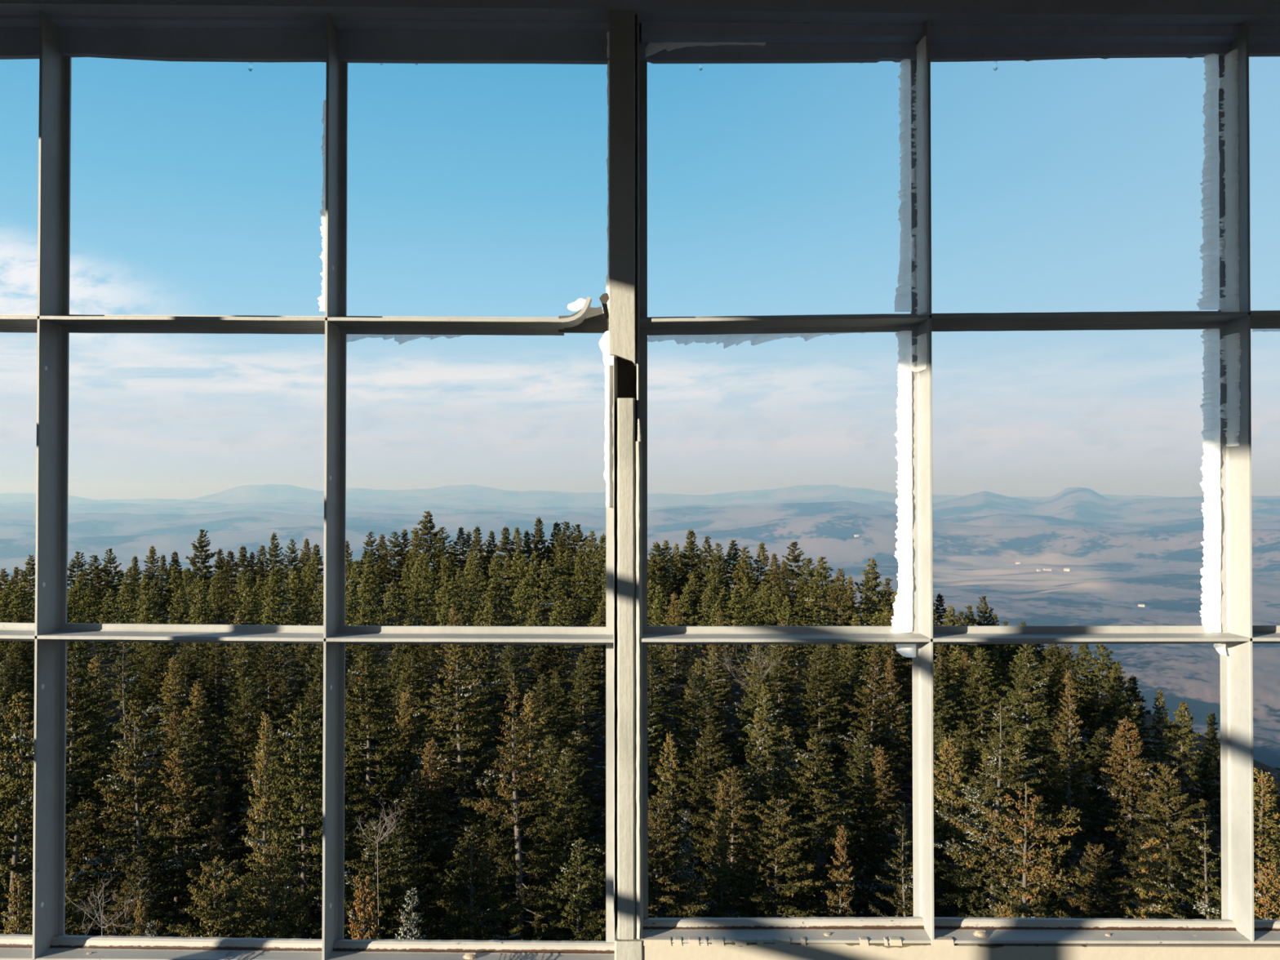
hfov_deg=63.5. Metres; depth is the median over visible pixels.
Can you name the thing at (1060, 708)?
spruce
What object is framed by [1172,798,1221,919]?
spruce
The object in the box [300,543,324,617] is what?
spruce
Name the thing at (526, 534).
spruce
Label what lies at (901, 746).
spruce
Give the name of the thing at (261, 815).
spruce
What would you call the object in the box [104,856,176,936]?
spruce
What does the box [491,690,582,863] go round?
spruce
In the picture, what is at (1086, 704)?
spruce
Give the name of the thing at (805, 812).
spruce
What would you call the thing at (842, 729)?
spruce
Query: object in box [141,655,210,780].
spruce
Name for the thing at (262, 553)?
spruce
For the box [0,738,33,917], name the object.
spruce
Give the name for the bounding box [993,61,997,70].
icicles
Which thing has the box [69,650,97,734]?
spruce
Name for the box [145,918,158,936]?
spruce
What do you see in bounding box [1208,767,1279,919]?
spruce
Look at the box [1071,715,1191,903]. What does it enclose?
spruce
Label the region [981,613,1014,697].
spruce
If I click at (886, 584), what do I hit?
spruce
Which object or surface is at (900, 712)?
spruce
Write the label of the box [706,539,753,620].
spruce
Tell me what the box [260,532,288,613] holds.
spruce
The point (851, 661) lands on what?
spruce
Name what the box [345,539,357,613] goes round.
spruce
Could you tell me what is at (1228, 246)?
crust
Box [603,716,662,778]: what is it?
spruce
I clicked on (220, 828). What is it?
spruce
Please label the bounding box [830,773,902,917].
spruce
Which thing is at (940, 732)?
spruce
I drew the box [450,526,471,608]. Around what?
spruce
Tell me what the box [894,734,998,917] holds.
spruce
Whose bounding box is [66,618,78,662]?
spruce
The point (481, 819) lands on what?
spruce
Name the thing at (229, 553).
spruce
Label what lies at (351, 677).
spruce
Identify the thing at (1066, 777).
spruce
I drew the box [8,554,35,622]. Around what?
spruce
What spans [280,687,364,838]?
spruce
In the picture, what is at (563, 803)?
spruce
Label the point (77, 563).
spruce
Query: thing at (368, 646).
spruce
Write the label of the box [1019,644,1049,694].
spruce
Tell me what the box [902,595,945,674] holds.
spruce
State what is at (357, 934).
spruce
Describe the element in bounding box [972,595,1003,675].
spruce
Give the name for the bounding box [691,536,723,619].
spruce
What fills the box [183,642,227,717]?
spruce
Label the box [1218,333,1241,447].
crust
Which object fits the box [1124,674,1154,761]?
spruce
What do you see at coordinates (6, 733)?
spruce
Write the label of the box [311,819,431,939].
spruce
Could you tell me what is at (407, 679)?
spruce
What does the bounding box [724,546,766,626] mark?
spruce
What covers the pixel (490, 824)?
spruce
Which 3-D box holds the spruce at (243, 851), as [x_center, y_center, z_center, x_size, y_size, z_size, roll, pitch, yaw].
[-14.774,14.173,41.901,5.449,7.656,4.682,0,-1,-22]
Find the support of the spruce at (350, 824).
on the hills
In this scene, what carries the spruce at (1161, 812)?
on the hills
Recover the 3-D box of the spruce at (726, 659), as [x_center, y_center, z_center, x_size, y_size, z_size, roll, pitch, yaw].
[6.044,12.858,58.392,5.158,9.663,4.423,0,-1,0]
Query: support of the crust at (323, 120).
attached to the window at (53, 323)
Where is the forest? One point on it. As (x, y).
(146, 596)
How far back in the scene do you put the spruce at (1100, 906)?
34.46 m
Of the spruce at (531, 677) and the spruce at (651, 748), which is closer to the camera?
the spruce at (651, 748)
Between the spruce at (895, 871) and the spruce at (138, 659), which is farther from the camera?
the spruce at (138, 659)
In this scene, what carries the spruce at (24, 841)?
on the hills
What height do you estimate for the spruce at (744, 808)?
7.478 m
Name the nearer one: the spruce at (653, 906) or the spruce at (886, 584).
the spruce at (653, 906)
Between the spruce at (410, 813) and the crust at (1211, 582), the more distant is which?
the spruce at (410, 813)
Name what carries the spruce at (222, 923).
on the hills
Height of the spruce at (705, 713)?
6.221 m
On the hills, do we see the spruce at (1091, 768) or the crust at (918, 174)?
the spruce at (1091, 768)
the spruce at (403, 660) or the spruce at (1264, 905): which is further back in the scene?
the spruce at (403, 660)
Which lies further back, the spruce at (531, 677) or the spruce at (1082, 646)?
the spruce at (1082, 646)
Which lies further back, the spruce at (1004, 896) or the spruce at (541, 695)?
the spruce at (541, 695)
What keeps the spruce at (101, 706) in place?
on the hills
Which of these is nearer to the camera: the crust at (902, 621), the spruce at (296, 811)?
the crust at (902, 621)
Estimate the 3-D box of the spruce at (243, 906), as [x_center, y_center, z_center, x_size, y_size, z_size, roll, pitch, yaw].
[-10.978,14.848,28.554,3.158,6.362,3.252,0,-1,-12]
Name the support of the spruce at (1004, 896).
on the hills
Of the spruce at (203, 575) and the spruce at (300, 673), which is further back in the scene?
the spruce at (203, 575)
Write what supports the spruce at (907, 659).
on the hills
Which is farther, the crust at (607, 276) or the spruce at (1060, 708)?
the spruce at (1060, 708)
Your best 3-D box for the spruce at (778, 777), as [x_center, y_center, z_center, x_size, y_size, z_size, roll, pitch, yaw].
[6.324,13.901,43.106,4.350,7.303,3.932,0,-1,2]
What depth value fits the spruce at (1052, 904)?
38.70 m
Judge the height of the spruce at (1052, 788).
6.402 m
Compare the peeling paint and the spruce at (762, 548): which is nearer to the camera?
the peeling paint
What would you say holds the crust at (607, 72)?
attached to the post
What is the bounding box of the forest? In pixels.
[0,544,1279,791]
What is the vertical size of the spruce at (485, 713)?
6.710 m
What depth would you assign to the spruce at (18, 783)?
32.75 m
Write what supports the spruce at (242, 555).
on the hills
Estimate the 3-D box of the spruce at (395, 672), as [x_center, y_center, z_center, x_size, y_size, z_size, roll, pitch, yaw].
[-14.485,13.895,61.943,4.022,7.905,3.905,0,-1,-11]
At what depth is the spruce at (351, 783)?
54.98 m
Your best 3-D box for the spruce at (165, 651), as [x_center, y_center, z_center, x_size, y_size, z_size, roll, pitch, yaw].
[-31.971,13.192,68.424,5.038,8.101,5.188,0,-1,-14]
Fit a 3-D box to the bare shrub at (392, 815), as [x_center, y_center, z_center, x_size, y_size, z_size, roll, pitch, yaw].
[-7.573,13.590,30.089,1.468,8.747,1.538,0,-1,0]
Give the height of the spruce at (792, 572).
10.659 m
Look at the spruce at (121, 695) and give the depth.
51.62 m
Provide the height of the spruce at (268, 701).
7.739 m
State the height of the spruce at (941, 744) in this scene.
6.415 m
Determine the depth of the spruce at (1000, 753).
35.83 m
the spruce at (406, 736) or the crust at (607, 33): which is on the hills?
the spruce at (406, 736)
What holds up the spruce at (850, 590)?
on the hills
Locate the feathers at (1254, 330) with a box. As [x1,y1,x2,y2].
[1251,328,1279,331]
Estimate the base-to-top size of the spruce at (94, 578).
9.382 m
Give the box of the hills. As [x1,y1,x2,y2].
[0,484,1279,941]
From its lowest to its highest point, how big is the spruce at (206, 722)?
7.129 m
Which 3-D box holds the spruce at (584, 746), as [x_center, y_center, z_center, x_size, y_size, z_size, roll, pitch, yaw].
[-3.117,14.436,50.916,3.332,6.513,3.686,0,-1,-15]
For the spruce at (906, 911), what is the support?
on the hills
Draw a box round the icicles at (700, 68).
[698,63,702,70]
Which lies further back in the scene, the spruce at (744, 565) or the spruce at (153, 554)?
the spruce at (153, 554)
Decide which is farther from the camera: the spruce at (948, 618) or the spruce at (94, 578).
the spruce at (94, 578)
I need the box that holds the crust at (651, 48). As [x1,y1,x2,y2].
[644,42,765,57]
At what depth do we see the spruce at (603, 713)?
69.10 m
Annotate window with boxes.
[0,10,614,959]
[637,19,1279,943]
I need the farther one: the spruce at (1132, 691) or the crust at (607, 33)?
the spruce at (1132, 691)
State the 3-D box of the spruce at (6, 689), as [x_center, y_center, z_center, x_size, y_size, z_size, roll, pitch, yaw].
[-35.011,13.901,56.502,5.128,7.994,4.407,0,-1,-28]
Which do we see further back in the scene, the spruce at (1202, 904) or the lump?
the spruce at (1202, 904)
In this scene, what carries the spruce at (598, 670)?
on the hills
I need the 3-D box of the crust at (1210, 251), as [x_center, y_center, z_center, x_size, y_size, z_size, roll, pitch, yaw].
[0.629,-0.340,1.141,0.026,0.304,0.010,0,-1,0]
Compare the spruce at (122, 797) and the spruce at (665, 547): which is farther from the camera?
the spruce at (665, 547)
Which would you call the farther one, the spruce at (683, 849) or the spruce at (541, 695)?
the spruce at (541, 695)
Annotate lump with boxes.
[567,297,586,311]
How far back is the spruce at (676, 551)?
112.85 m
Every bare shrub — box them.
[65,875,155,935]
[353,800,404,934]
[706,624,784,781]
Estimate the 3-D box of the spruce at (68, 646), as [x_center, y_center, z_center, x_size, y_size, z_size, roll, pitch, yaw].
[-39.388,14.198,71.366,3.538,6.220,3.915,0,-1,19]
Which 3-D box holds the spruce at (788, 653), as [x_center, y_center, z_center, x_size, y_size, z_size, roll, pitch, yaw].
[10.181,13.634,73.888,3.910,7.404,3.646,0,-1,2]
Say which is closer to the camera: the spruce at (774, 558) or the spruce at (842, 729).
the spruce at (842, 729)
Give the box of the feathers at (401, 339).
[346,333,466,344]
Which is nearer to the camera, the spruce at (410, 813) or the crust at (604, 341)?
the crust at (604, 341)
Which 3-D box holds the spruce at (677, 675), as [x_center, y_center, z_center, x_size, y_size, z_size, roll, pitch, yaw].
[2.706,12.632,75.781,3.959,8.924,4.245,0,-1,1]
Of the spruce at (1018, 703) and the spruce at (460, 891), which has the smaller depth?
the spruce at (460, 891)
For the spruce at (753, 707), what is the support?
on the hills
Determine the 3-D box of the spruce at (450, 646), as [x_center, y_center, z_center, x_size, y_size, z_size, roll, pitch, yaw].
[-11.321,12.833,63.778,4.041,10.248,4.333,0,-1,-3]
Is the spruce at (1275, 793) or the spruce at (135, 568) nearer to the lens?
the spruce at (1275, 793)
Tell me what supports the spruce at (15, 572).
on the hills
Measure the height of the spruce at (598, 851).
6.736 m
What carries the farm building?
on the hills
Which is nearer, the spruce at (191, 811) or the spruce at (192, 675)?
the spruce at (191, 811)
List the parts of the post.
plate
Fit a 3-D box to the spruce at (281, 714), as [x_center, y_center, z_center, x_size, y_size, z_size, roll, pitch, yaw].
[-19.929,14.550,58.269,4.707,6.601,4.044,0,-1,30]
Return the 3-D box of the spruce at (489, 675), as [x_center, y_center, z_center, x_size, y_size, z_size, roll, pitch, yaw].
[-10.712,13.249,67.652,4.534,9.273,4.442,1,-1,-44]
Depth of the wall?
1.12 m
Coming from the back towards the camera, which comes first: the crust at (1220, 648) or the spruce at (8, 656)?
the spruce at (8, 656)
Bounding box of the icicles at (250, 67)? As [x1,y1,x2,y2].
[248,62,252,71]
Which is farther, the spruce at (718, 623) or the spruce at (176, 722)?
the spruce at (718, 623)
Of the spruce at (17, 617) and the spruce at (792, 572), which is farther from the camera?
the spruce at (792, 572)
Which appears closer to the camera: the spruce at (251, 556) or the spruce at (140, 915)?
the spruce at (140, 915)
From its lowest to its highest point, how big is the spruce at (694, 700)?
7.812 m
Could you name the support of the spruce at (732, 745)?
on the hills
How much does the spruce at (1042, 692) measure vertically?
7.340 m
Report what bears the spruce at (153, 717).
on the hills
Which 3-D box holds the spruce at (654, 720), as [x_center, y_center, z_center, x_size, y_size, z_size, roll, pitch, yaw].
[0.453,14.174,51.145,4.857,6.768,4.174,-1,-1,41]
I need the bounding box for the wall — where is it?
[0,0,1279,959]
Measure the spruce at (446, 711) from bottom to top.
10.406 m
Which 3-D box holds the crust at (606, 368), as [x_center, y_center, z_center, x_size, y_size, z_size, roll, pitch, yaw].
[-0.037,-0.049,1.133,0.006,0.155,0.006,0,-1,0]
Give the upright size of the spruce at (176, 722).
6.771 m
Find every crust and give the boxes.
[317,196,325,311]
[320,100,325,198]
[599,330,614,365]
[602,275,608,313]
[604,364,608,506]
[606,31,608,57]
[606,59,608,275]
[644,42,765,57]
[890,330,913,632]
[893,58,911,311]
[895,644,915,657]
[910,35,927,315]
[911,333,927,372]
[1195,53,1219,310]
[1200,328,1221,632]
[1213,644,1226,655]
[1218,48,1239,311]
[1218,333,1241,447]
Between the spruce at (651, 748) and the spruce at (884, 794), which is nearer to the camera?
the spruce at (884, 794)
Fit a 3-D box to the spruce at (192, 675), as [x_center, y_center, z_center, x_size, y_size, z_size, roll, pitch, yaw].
[-27.629,13.580,62.778,3.905,8.104,3.792,0,-1,17]
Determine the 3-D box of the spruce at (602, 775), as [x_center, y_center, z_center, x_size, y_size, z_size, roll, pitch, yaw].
[-0.687,13.730,56.178,3.506,7.932,3.879,0,-1,-4]
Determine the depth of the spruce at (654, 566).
109.08 m
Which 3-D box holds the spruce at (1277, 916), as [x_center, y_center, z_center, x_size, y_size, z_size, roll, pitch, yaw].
[18.379,15.481,29.558,4.116,6.500,4.007,0,-1,-17]
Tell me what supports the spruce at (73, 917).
on the hills
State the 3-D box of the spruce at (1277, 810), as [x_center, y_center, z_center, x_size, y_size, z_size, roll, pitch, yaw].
[28.314,16.971,47.159,3.877,6.607,3.505,0,-1,6]
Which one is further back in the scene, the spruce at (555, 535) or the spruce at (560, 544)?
the spruce at (555, 535)
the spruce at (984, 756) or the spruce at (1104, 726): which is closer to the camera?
the spruce at (984, 756)
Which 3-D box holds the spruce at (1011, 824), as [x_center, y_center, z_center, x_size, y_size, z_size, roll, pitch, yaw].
[9.590,12.977,27.445,8.660,10.246,7.708,0,-1,-2]
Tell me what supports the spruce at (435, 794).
on the hills
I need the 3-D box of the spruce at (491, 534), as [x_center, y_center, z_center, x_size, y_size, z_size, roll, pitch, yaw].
[-18.937,11.334,130.697,3.648,10.067,3.773,1,-1,-37]
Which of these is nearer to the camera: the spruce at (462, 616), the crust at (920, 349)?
the crust at (920, 349)
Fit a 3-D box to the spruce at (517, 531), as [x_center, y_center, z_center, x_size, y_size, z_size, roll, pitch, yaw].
[-15.805,11.188,132.369,3.467,10.470,3.786,-1,-1,44]
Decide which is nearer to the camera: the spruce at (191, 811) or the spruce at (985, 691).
the spruce at (191, 811)
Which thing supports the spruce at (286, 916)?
on the hills
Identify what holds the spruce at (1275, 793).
on the hills
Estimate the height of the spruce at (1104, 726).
4.673 m
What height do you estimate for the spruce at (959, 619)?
7.194 m
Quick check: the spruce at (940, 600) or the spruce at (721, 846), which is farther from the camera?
the spruce at (940, 600)
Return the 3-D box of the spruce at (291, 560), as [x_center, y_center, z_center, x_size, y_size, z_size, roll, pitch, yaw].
[-44.624,12.296,131.931,4.644,9.552,4.179,0,-1,-1]
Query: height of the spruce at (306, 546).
9.557 m
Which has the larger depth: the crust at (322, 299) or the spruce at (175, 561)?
the spruce at (175, 561)
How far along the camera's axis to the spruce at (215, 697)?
68.08 m
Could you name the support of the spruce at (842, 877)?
on the hills
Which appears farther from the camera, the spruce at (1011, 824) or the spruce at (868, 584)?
the spruce at (868, 584)
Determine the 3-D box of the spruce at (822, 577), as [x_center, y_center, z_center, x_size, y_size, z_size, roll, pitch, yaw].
[17.009,12.126,97.696,6.572,9.774,6.438,0,-1,-24]
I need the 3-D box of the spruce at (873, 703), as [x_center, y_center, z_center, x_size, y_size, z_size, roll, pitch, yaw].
[12.899,13.796,57.816,5.154,8.646,4.658,1,-1,-41]
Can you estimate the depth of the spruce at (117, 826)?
41.90 m
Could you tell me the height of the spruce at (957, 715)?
6.234 m
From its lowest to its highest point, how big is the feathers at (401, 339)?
0.018 m
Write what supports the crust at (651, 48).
attached to the wall
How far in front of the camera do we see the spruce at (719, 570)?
109.27 m
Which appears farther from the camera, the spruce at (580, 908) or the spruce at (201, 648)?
the spruce at (201, 648)
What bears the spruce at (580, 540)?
on the hills
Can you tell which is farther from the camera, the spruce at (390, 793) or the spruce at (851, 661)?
the spruce at (851, 661)
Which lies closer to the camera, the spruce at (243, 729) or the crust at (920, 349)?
the crust at (920, 349)
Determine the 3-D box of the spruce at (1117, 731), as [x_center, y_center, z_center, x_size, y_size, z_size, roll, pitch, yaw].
[26.584,16.896,57.629,3.285,6.250,3.064,1,-1,-36]
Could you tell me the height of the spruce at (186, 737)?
7.562 m
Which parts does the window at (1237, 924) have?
sill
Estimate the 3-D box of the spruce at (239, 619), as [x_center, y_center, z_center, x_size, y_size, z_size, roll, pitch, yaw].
[-29.562,13.254,76.290,2.740,7.428,2.992,0,-1,-13]
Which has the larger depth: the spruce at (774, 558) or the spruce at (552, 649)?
the spruce at (774, 558)
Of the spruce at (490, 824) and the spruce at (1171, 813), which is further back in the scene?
the spruce at (1171, 813)
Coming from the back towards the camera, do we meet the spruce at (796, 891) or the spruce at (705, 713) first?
the spruce at (705, 713)
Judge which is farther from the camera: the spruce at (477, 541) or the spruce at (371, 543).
the spruce at (371, 543)
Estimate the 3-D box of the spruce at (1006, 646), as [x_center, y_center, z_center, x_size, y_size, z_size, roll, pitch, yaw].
[34.500,16.844,97.372,3.631,7.149,4.035,-1,-1,42]
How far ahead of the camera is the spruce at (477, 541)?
121.48 m
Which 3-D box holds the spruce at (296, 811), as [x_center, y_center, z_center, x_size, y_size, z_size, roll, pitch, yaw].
[-11.583,12.862,35.673,5.792,10.264,5.624,0,-1,18]
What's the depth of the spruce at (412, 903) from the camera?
23.77 m
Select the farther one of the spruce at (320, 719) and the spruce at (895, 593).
the spruce at (895, 593)
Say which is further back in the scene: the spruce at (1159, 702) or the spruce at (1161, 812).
the spruce at (1159, 702)
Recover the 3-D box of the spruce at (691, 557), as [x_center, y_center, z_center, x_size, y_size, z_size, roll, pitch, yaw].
[5.621,10.862,112.132,4.791,11.219,4.632,0,-1,-26]
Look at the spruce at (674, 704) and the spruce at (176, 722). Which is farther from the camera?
the spruce at (674, 704)
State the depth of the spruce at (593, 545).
118.96 m
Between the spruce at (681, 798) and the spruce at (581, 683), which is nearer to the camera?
the spruce at (681, 798)
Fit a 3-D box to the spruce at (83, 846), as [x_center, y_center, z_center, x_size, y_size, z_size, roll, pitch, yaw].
[-20.953,14.994,38.720,3.732,5.985,3.844,0,-1,4]
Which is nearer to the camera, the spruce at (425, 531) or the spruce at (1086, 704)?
the spruce at (1086, 704)
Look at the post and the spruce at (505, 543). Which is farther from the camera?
the spruce at (505, 543)
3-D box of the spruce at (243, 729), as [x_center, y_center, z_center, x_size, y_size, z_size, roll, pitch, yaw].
[-18.869,14.194,49.599,3.786,7.498,3.899,0,-1,-6]
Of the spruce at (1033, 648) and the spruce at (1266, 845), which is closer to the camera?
the spruce at (1266, 845)
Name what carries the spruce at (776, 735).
on the hills
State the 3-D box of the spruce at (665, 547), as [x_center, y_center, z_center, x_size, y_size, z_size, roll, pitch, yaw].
[3.327,11.509,116.106,5.744,9.558,5.627,0,-1,21]
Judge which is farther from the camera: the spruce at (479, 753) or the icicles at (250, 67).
the spruce at (479, 753)
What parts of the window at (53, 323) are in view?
sill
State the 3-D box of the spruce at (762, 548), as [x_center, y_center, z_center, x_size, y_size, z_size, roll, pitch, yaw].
[12.664,11.548,107.656,3.888,10.189,3.560,1,-1,-39]
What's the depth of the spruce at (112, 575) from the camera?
126.63 m
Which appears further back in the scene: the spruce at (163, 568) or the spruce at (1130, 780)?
the spruce at (163, 568)
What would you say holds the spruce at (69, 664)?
on the hills
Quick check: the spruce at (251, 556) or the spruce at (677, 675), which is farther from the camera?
the spruce at (251, 556)
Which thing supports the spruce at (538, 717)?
on the hills
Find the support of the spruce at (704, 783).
on the hills
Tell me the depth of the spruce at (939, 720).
58.23 m
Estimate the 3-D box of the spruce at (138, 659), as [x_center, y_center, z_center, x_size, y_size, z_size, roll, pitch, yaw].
[-34.968,13.843,73.276,3.417,6.571,3.976,0,-1,34]
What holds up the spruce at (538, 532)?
on the hills
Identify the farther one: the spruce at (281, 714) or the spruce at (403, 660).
the spruce at (403, 660)
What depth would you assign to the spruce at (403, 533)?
126.85 m
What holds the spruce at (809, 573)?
on the hills
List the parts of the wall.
lintel rail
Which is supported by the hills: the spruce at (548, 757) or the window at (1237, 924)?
the spruce at (548, 757)
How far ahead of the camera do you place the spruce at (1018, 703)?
57.59 m
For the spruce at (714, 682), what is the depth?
67.47 m
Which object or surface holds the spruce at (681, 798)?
on the hills
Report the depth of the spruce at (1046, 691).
74.50 m
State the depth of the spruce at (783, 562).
116.34 m
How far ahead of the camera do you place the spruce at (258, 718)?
54.04 m
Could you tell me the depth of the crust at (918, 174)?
1.12 m
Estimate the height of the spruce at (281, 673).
6.000 m
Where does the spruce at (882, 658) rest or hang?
on the hills
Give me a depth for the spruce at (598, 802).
47.10 m
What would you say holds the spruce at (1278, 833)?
on the hills
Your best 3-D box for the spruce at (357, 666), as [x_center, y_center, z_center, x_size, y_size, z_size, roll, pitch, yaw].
[-18.190,14.457,67.031,3.974,6.318,3.415,0,-1,11]
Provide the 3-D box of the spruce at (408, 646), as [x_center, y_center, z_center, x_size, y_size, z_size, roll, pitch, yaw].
[-16.628,13.987,75.834,2.983,6.055,2.884,0,-1,-32]
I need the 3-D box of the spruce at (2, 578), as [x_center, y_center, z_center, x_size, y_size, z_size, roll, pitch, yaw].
[-77.947,15.271,127.102,5.439,8.873,5.329,-1,-1,36]
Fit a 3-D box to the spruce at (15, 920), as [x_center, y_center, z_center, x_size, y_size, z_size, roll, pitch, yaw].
[-14.254,13.483,23.748,2.748,8.934,3.099,0,-1,3]
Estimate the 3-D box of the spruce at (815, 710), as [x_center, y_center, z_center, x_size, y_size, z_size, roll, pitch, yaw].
[10.658,13.948,61.640,4.414,8.057,4.546,0,-1,-13]
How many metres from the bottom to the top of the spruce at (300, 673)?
5.984 m
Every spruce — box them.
[0,568,26,608]
[0,613,34,697]
[0,640,34,725]
[0,653,34,751]
[0,660,33,791]
[0,690,88,934]
[0,722,33,838]
[0,724,32,887]
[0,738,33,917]
[0,854,32,933]
[0,872,32,934]
[2,650,146,875]
[7,565,23,605]
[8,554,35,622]
[20,862,106,935]
[23,736,107,840]
[28,641,83,721]
[33,647,108,748]
[65,798,119,935]
[66,551,98,617]
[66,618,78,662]
[66,678,92,807]
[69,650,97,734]
[75,654,133,789]
[76,555,123,623]
[78,641,168,834]
[82,699,228,937]
[92,548,133,623]
[97,760,175,913]
[100,886,176,937]
[103,646,192,756]
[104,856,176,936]
[106,746,233,937]
[119,641,162,714]
[120,555,142,619]
[122,617,188,737]
[130,889,150,936]
[137,546,162,616]
[140,710,211,840]
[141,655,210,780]
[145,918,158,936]
[146,718,238,887]
[150,642,212,756]
[152,554,175,621]
[160,551,189,620]
[165,681,227,808]
[165,854,273,937]
[174,529,222,617]
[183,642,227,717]
[196,769,236,937]
[198,642,236,740]
[199,676,288,813]
[205,736,315,922]
[206,547,232,617]
[207,839,322,938]
[208,697,276,851]
[211,550,241,622]
[212,647,270,771]
[219,608,257,705]
[220,720,315,875]
[229,901,257,937]
[231,545,256,613]
[231,702,382,938]
[231,711,296,937]
[239,643,275,715]
[243,643,306,750]
[244,551,261,596]
[253,545,270,614]
[255,679,310,783]
[259,652,297,739]
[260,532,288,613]
[269,538,307,608]
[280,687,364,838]
[286,643,323,704]
[286,644,323,746]
[291,779,381,939]
[295,537,318,608]
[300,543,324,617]
[309,706,365,805]
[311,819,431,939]
[314,649,423,866]
[344,675,382,785]
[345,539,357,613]
[345,644,392,715]
[346,653,386,746]
[346,875,385,939]
[352,769,463,937]
[353,825,448,940]
[355,531,393,607]
[365,651,444,787]
[368,688,432,829]
[369,645,431,771]
[372,531,414,611]
[372,533,395,606]
[372,697,422,798]
[381,644,529,865]
[387,654,435,740]
[391,528,421,610]
[394,886,426,939]
[396,511,454,605]
[399,526,430,611]
[399,644,428,690]
[403,737,473,907]
[408,616,452,729]
[420,823,540,940]
[424,526,466,610]
[425,604,484,768]
[426,680,507,794]
[427,672,605,940]
[442,612,477,685]
[445,700,501,832]
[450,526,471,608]
[452,611,511,748]
[453,756,548,924]
[457,817,514,940]
[459,524,494,617]
[460,530,478,605]
[479,529,502,607]
[484,644,528,728]
[487,525,518,612]
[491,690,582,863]
[501,746,605,940]
[504,526,523,601]
[504,673,581,791]
[508,734,602,893]
[513,528,539,610]
[518,709,559,817]
[523,644,579,735]
[524,644,568,710]
[527,516,551,604]
[534,837,644,959]
[539,521,572,603]
[539,671,584,764]
[541,521,591,617]
[555,524,601,613]
[555,706,605,831]
[561,653,605,751]
[569,530,605,617]
[582,754,679,858]
[582,806,705,926]
[583,533,605,624]
[583,606,605,715]
[596,714,655,791]
[597,795,708,955]
[601,675,660,738]
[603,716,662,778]
[604,698,697,826]
[647,539,689,623]
[647,541,675,626]
[647,664,686,761]
[649,731,702,884]
[650,592,704,711]
[654,765,805,917]
[663,724,763,915]
[665,542,688,624]
[666,667,719,773]
[667,808,712,917]
[671,528,711,625]
[671,657,730,791]
[673,700,738,816]
[678,649,742,746]
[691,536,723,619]
[696,542,737,626]
[698,795,837,917]
[700,625,738,718]
[703,780,740,917]
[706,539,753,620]
[706,609,737,702]
[714,685,813,825]
[720,644,801,754]
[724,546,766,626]
[726,665,783,800]
[728,655,788,767]
[735,711,786,861]
[748,542,776,626]
[757,724,844,890]
[760,552,791,626]
[761,644,804,743]
[761,733,893,917]
[763,620,806,720]
[766,541,824,645]
[772,559,790,622]
[781,644,862,762]
[784,557,835,648]
[785,646,852,779]
[795,556,853,657]
[817,568,869,671]
[821,825,856,917]
[828,648,912,795]
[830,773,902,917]
[831,644,859,710]
[831,644,865,731]
[831,730,895,861]
[835,558,890,673]
[837,575,862,649]
[840,648,912,745]
[843,662,912,764]
[853,744,912,893]
[857,611,912,715]
[867,577,893,662]
[868,824,913,916]
[875,657,911,773]
[876,701,1084,918]
[876,803,938,916]
[888,591,911,672]
[894,653,935,668]
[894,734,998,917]
[895,663,973,791]
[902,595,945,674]
[906,727,973,841]
[933,593,951,661]
[933,605,966,690]
[933,644,963,744]
[933,738,976,875]
[936,748,1039,911]
[942,611,991,691]
[943,783,1095,917]
[945,679,990,773]
[947,647,1031,803]
[948,720,982,819]
[950,650,993,737]
[955,605,991,684]
[965,853,1047,917]
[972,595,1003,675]
[976,644,1093,815]
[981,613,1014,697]
[988,669,1057,760]
[990,732,1057,864]
[991,620,1020,694]
[1004,621,1040,695]
[1006,671,1044,751]
[1007,797,1079,918]
[1008,672,1055,778]
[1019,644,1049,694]
[1021,758,1092,907]
[1032,705,1087,808]
[1033,644,1079,736]
[1037,660,1064,751]
[1046,669,1097,857]
[1048,644,1146,764]
[1049,644,1088,730]
[1053,841,1139,918]
[1066,727,1137,849]
[1068,644,1102,730]
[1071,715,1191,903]
[1080,737,1120,801]
[1082,724,1113,787]
[1083,728,1142,832]
[1088,661,1149,777]
[1109,763,1221,919]
[1119,824,1179,919]
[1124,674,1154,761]
[1140,774,1191,837]
[1142,689,1173,784]
[1146,701,1217,817]
[1154,822,1221,919]
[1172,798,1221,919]
[1191,711,1221,841]
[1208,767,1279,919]
[1210,780,1279,890]
[1253,768,1279,869]
[1253,775,1279,822]
[1253,827,1279,900]
[1253,861,1279,919]
[1253,911,1279,919]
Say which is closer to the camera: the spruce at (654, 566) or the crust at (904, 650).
the crust at (904, 650)
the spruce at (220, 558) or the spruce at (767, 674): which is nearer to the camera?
the spruce at (767, 674)
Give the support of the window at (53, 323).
in the wall
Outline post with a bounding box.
[608,9,643,959]
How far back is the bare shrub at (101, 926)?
23.97 m
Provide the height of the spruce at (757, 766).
6.902 m
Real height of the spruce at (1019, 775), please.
6.648 m
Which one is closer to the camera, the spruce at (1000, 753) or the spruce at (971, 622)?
the spruce at (1000, 753)

